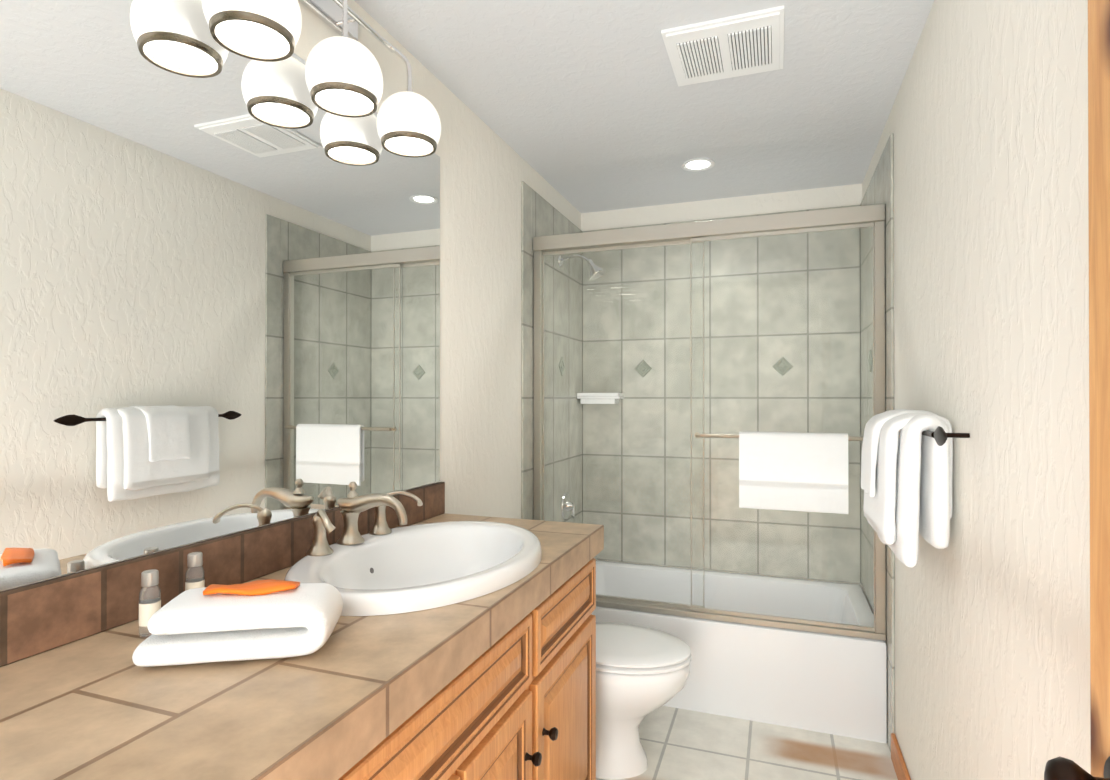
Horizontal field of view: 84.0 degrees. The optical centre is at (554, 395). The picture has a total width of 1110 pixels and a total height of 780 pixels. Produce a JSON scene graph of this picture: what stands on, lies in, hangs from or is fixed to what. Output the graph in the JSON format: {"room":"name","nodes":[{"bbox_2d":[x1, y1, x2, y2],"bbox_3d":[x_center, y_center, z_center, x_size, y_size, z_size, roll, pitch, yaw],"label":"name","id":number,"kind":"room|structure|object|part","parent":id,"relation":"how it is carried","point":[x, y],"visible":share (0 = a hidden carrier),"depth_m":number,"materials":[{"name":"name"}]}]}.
{"room":"bathroom","nodes":[
{"label":"bathroom","id":0,"kind":"room"},
{"bbox_2d":[0,0,580,591],"bbox_3d":[-0.595,0.128,1.738,0.100,2.440,4.345,0,0,20],"label":"wall","id":1,"kind":"structure","parent":0,"point":[486,170],"depth_m":2.38,"materials":[{"name":"white paint"}]},
{"bbox_2d":[0,0,439,589],"bbox_3d":[-0.822,-0.267,0.953,0.006,1.117,2.490,0,0,20],"label":"mirror","id":2,"kind":"object","parent":1,"relation":"attached to","point":[218,290],"visible":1,"depth_m":1.21,"materials":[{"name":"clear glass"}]},
{"bbox_2d":[202,0,440,157],"bbox_3d":[-0.543,-0.878,1.450,0.196,0.330,0.871,0,0,20],"label":"light fixture","id":3,"kind":"object","parent":1,"relation":"attached to","point":[343,75],"visible":1,"depth_m":1.45,"materials":[{"name":"white glass"}]},
{"bbox_3d":[-0.609,-0.793,1.245,0.182,0.144,0.182,0,0,20],"label":"vanity light globe","id":4,"kind":"part","parent":3,"relation":"part of","materials":[{"name":"white glass"}]},
{"bbox_3d":[-0.514,-0.792,1.508,0.182,0.144,0.182,0,0,20],"label":"vanity light globe","id":5,"kind":"part","parent":3,"relation":"part of","materials":[{"name":"white glass"}]},
{"bbox_3d":[-0.419,-0.791,1.772,0.182,0.144,0.182,0,0,20],"label":"vanity light globe","id":6,"kind":"part","parent":3,"relation":"part of","materials":[{"name":"white glass"}]},
{"bbox_2d":[521,181,582,522],"bbox_3d":[0.006,0.190,3.238,0.010,2.330,0.914,0,0,20],"label":"wall tile","id":7,"kind":"structure","parent":1,"relation":"attached to","point":[541,216],"depth_m":3.19,"materials":[{"name":"grey tile"}]},
{"bbox_2d":[559,357,564,375],"bbox_3d":[0.038,-0.152,3.305,0.005,0.104,0.104,0,0,20],"label":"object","id":8,"kind":"structure","parent":7,"relation":"attached to","point":[561,366],"depth_m":3.30,"materials":[{"name":"grey"}]},
{"bbox_2d":[561,492,574,519],"bbox_3d":[0.119,0.697,3.347,0.125,0.333,0.150,0,0,20],"label":"tub valve","id":9,"kind":"object","parent":7,"relation":"attached to","point":[566,512],"depth_m":3.34,"materials":[{"name":"silver metal"}]},
{"bbox_2d":[558,255,604,279],"bbox_3d":[0.143,-0.676,3.248,0.247,0.147,0.094,0,0,20],"label":"shower head","id":10,"kind":"object","parent":7,"relation":"attached to","point":[600,271],"depth_m":3.22},
{"bbox_2d":[354,0,933,212],"bbox_3d":[0.162,-1.143,1.471,1.710,0.100,4.345,0,0,20],"label":"ceiling","id":11,"kind":"structure","parent":0,"point":[584,106],"depth_m":2.21,"materials":[{"name":"white paint"}]},
{"bbox_2d":[681,158,714,171],"bbox_3d":[0.672,-1.081,2.899,0.156,0.009,0.156,0,0,20],"label":"recessed light","id":12,"kind":"object","parent":11,"relation":"in","point":[686,168],"depth_m":2.90,"materials":[{"name":"white plastic"}]},
{"bbox_3d":[0.672,-1.083,2.899,0.106,0.001,0.106,0,0,20],"label":"recessed ceiling light lens","id":13,"kind":"part","parent":12,"relation":"part of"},
{"bbox_2d":[661,5,783,86],"bbox_3d":[0.536,-1.080,1.941,0.345,0.021,0.335,0,0,20],"label":"ceiling vent","id":14,"kind":"object","parent":11,"relation":"in","point":[748,43],"visible":1,"depth_m":1.90,"materials":[{"name":"white plastic"}]},
{"bbox_2d":[581,184,862,589],"bbox_3d":[0.883,0.136,3.461,1.510,2.440,0.100,0,0,20],"label":"wall","id":15,"kind":"structure","parent":0,"point":[824,197],"depth_m":3.39,"materials":[{"name":"white paint"}]},
{"bbox_2d":[577,393,623,403],"bbox_3d":[0.263,0.019,3.560,0.253,0.064,0.114,0,0,20],"label":"soap shelf","id":16,"kind":"object","parent":15,"relation":"attached to","point":[588,398],"depth_m":3.51,"materials":[{"name":"white ceramic"}]},
{"bbox_2d":[583,205,860,582],"bbox_3d":[0.864,-0.005,3.410,1.486,1.938,0.009,0,0,20],"label":"wall tile","id":17,"kind":"structure","parent":15,"relation":"attached to","point":[599,476],"depth_m":3.39,"materials":[{"name":"grey tile"}]},
{"bbox_2d":[634,360,650,376],"bbox_3d":[0.504,-0.151,3.533,0.104,0.104,0.005,0,0,20],"label":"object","id":18,"kind":"structure","parent":17,"relation":"attached to","point":[646,369],"depth_m":3.53,"materials":[{"name":"grey tile"}]},
{"bbox_2d":[772,357,792,375],"bbox_3d":[1.209,-0.153,3.278,0.104,0.104,0.005,0,0,20],"label":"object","id":19,"kind":"structure","parent":17,"relation":"attached to","point":[782,368],"depth_m":3.28,"materials":[{"name":"grey tile"}]},
{"bbox_2d":[596,706,897,779],"bbox_3d":[0.162,1.397,1.459,1.710,0.100,4.345,0,0,20],"label":"floor","id":20,"kind":"structure","parent":0,"point":[680,744],"depth_m":2.33,"materials":[{"name":"tile"}]},
{"bbox_2d":[328,546,603,779],"bbox_3d":[-0.540,0.912,0.852,0.600,0.864,2.517,0,0,20],"label":"bathroom vanity","id":21,"kind":"object","parent":20,"relation":"on","point":[523,706],"depth_m":1.35,"materials":[{"name":"brown wood"}]},
{"bbox_2d":[0,515,603,779],"bbox_3d":[-0.548,0.442,0.857,0.584,0.075,2.517,0,0,20],"label":"countertop","id":22,"kind":"structure","parent":21,"relation":"on","point":[201,687],"depth_m":0.86,"materials":[{"name":"beige tile"}]},
{"bbox_2d":[132,583,342,666],"bbox_3d":[-0.493,0.359,0.985,0.301,0.084,0.255,0,0,20],"label":"towel","id":23,"kind":"object","parent":22,"relation":"on","point":[244,624],"depth_m":0.93,"materials":[{"name":"white fabric"}]},
{"bbox_2d":[307,482,422,555],"bbox_3d":[-0.457,0.294,1.536,0.203,0.152,0.379,0,0,20],"label":"faucet","id":24,"kind":"object","parent":22,"relation":"on","point":[350,542],"depth_m":1.53,"materials":[{"name":"silver metal"}]},
{"bbox_2d":[208,514,579,633],"bbox_3d":[-0.310,0.454,1.482,0.529,0.168,0.729,0,0,20],"label":"sink","id":25,"kind":"object","parent":22,"relation":"in","point":[418,571],"depth_m":1.43,"materials":[{"name":"white ceramic"}]},
{"bbox_2d":[596,622,691,778],"bbox_3d":[0.113,0.978,2.298,0.774,0.746,0.457,0,0,20],"label":"toilet","id":26,"kind":"object","parent":20,"relation":"on","point":[642,672],"visible":0.42,"depth_m":2.16,"materials":[{"name":"white ceramic"}]},
{"bbox_3d":[0.216,0.922,2.279,0.567,0.044,0.384,0,0,20],"label":"seat","id":27,"kind":"part","parent":26,"relation":"part of","materials":[{"name":"white ceramic"}]},
{"bbox_2d":[592,560,886,742],"bbox_3d":[0.725,1.159,3.021,1.484,0.390,0.803,0,0,20],"label":"bathtub","id":28,"kind":"object","parent":20,"relation":"on","point":[833,684],"visible":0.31,"depth_m":2.59,"materials":[{"name":"white ceramic"}]},
{"bbox_2d":[533,204,885,640],"bbox_3d":[0.603,0.106,2.685,1.484,1.708,0.056,0,0,20],"label":"shower door","id":29,"kind":"structure","parent":28,"relation":"on","point":[838,219],"depth_m":2.64,"materials":[{"name":"clear glass"}]},
{"label":"panel glass","id":30,"kind":"part","parent":29,"relation":"part of","materials":[{"name":"clear glass"}]},
{"bbox_3d":[0.296,0.127,2.808,0.750,1.612,0.012,0,0,20],"label":"panel frame","id":31,"kind":"part","parent":29,"relation":"part of","materials":[{"name":"clear glass"}]},
{"bbox_2d":[694,432,862,440],"bbox_3d":[0.926,0.172,2.528,0.699,0.024,0.046,0,0,20],"label":"bar","id":32,"kind":"object","parent":29,"relation":"attached to","point":[699,435],"visible":0.44,"depth_m":2.58,"materials":[{"name":"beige metal"}]},
{"bbox_2d":[739,432,847,513],"bbox_3d":[0.961,0.309,2.500,0.410,0.316,0.044,0,0,20],"label":"towel","id":33,"kind":"object","parent":32,"relation":"hanging from","point":[794,471],"visible":1,"depth_m":2.48,"materials":[{"name":"white fabric"}]},
{"label":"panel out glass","id":34,"kind":"part","parent":29,"relation":"part of","materials":[{"name":"clear glass"}]},
{"bbox_3d":[0.926,0.126,2.557,0.715,1.612,0.012,0,0,20],"label":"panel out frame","id":35,"kind":"part","parent":29,"relation":"part of","materials":[{"name":"clear glass"}]},
{"bbox_2d":[862,0,1090,779],"bbox_3d":[0.919,0.126,1.192,0.100,2.440,4.345,0,0,20],"label":"wall","id":36,"kind":"structure","parent":0,"point":[986,124],"depth_m":1.22,"materials":[{"name":"white paint"}]},
{"bbox_2d":[860,133,894,751],"bbox_3d":[1.415,0.188,2.729,0.010,2.330,0.914,0,0,20],"label":"wall tile","id":37,"kind":"structure","parent":36,"relation":"attached to","point":[880,189],"depth_m":2.48,"materials":[{"name":"grey tile"}]},
{"bbox_2d":[868,350,871,371],"bbox_3d":[1.432,-0.155,2.802,0.005,0.104,0.104,0,0,20],"label":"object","id":38,"kind":"structure","parent":37,"relation":"attached to","point":[870,358],"depth_m":2.79,"materials":[{"name":"grey"}]},
{"bbox_2d":[891,733,910,779],"bbox_3d":[0.709,1.296,0.776,0.015,0.095,3.226,0,0,20],"label":"baseboard","id":39,"kind":"structure","parent":36,"relation":"attached to","point":[899,765],"depth_m":2.16,"materials":[{"name":"brown wood"}]},
{"bbox_2d":[861,409,969,566],"bbox_3d":[0.958,0.234,1.722,0.182,0.387,0.854,0,0,20],"label":"towel bar","id":40,"kind":"object","parent":36,"relation":"attached to","point":[906,470],"visible":1,"depth_m":1.51,"materials":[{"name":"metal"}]},
{"bbox_2d":[861,409,937,496],"bbox_3d":[0.944,0.157,1.685,0.180,0.234,0.196,0,0,20],"label":"towel","id":41,"kind":"object","parent":40,"relation":"hanging from","point":[872,439],"depth_m":1.63,"materials":[{"name":"white fabric"}]},
{"bbox_2d":[863,413,952,544],"bbox_3d":[0.960,0.213,1.700,0.160,0.337,0.393,0,0,20],"label":"towel","id":42,"kind":"object","parent":40,"relation":"hanging from","point":[884,433],"depth_m":1.55,"materials":[{"name":"white fabric"}]},
{"bbox_2d":[885,410,949,566],"bbox_3d":[0.978,0.236,1.718,0.114,0.383,0.510,0,0,20],"label":"towel","id":43,"kind":"object","parent":40,"relation":"hanging from","point":[919,467],"depth_m":1.50,"materials":[{"name":"white fabric"}]},
{"bbox_2d":[1044,0,1109,779],"bbox_3d":[0.419,0.315,0.227,0.101,2.028,0.800,0,0,14],"label":"door","id":44,"kind":"structure","parent":36,"relation":"in","point":[1059,768],"depth_m":0.59,"materials":[{"name":"brown wood"}]},
{"bbox_3d":[0.481,0.353,0.553,0.066,0.066,0.066,0,0,14],"label":"knob","id":45,"kind":"part","parent":44,"relation":"part of","materials":[{"name":"brown metal"}]}
]}

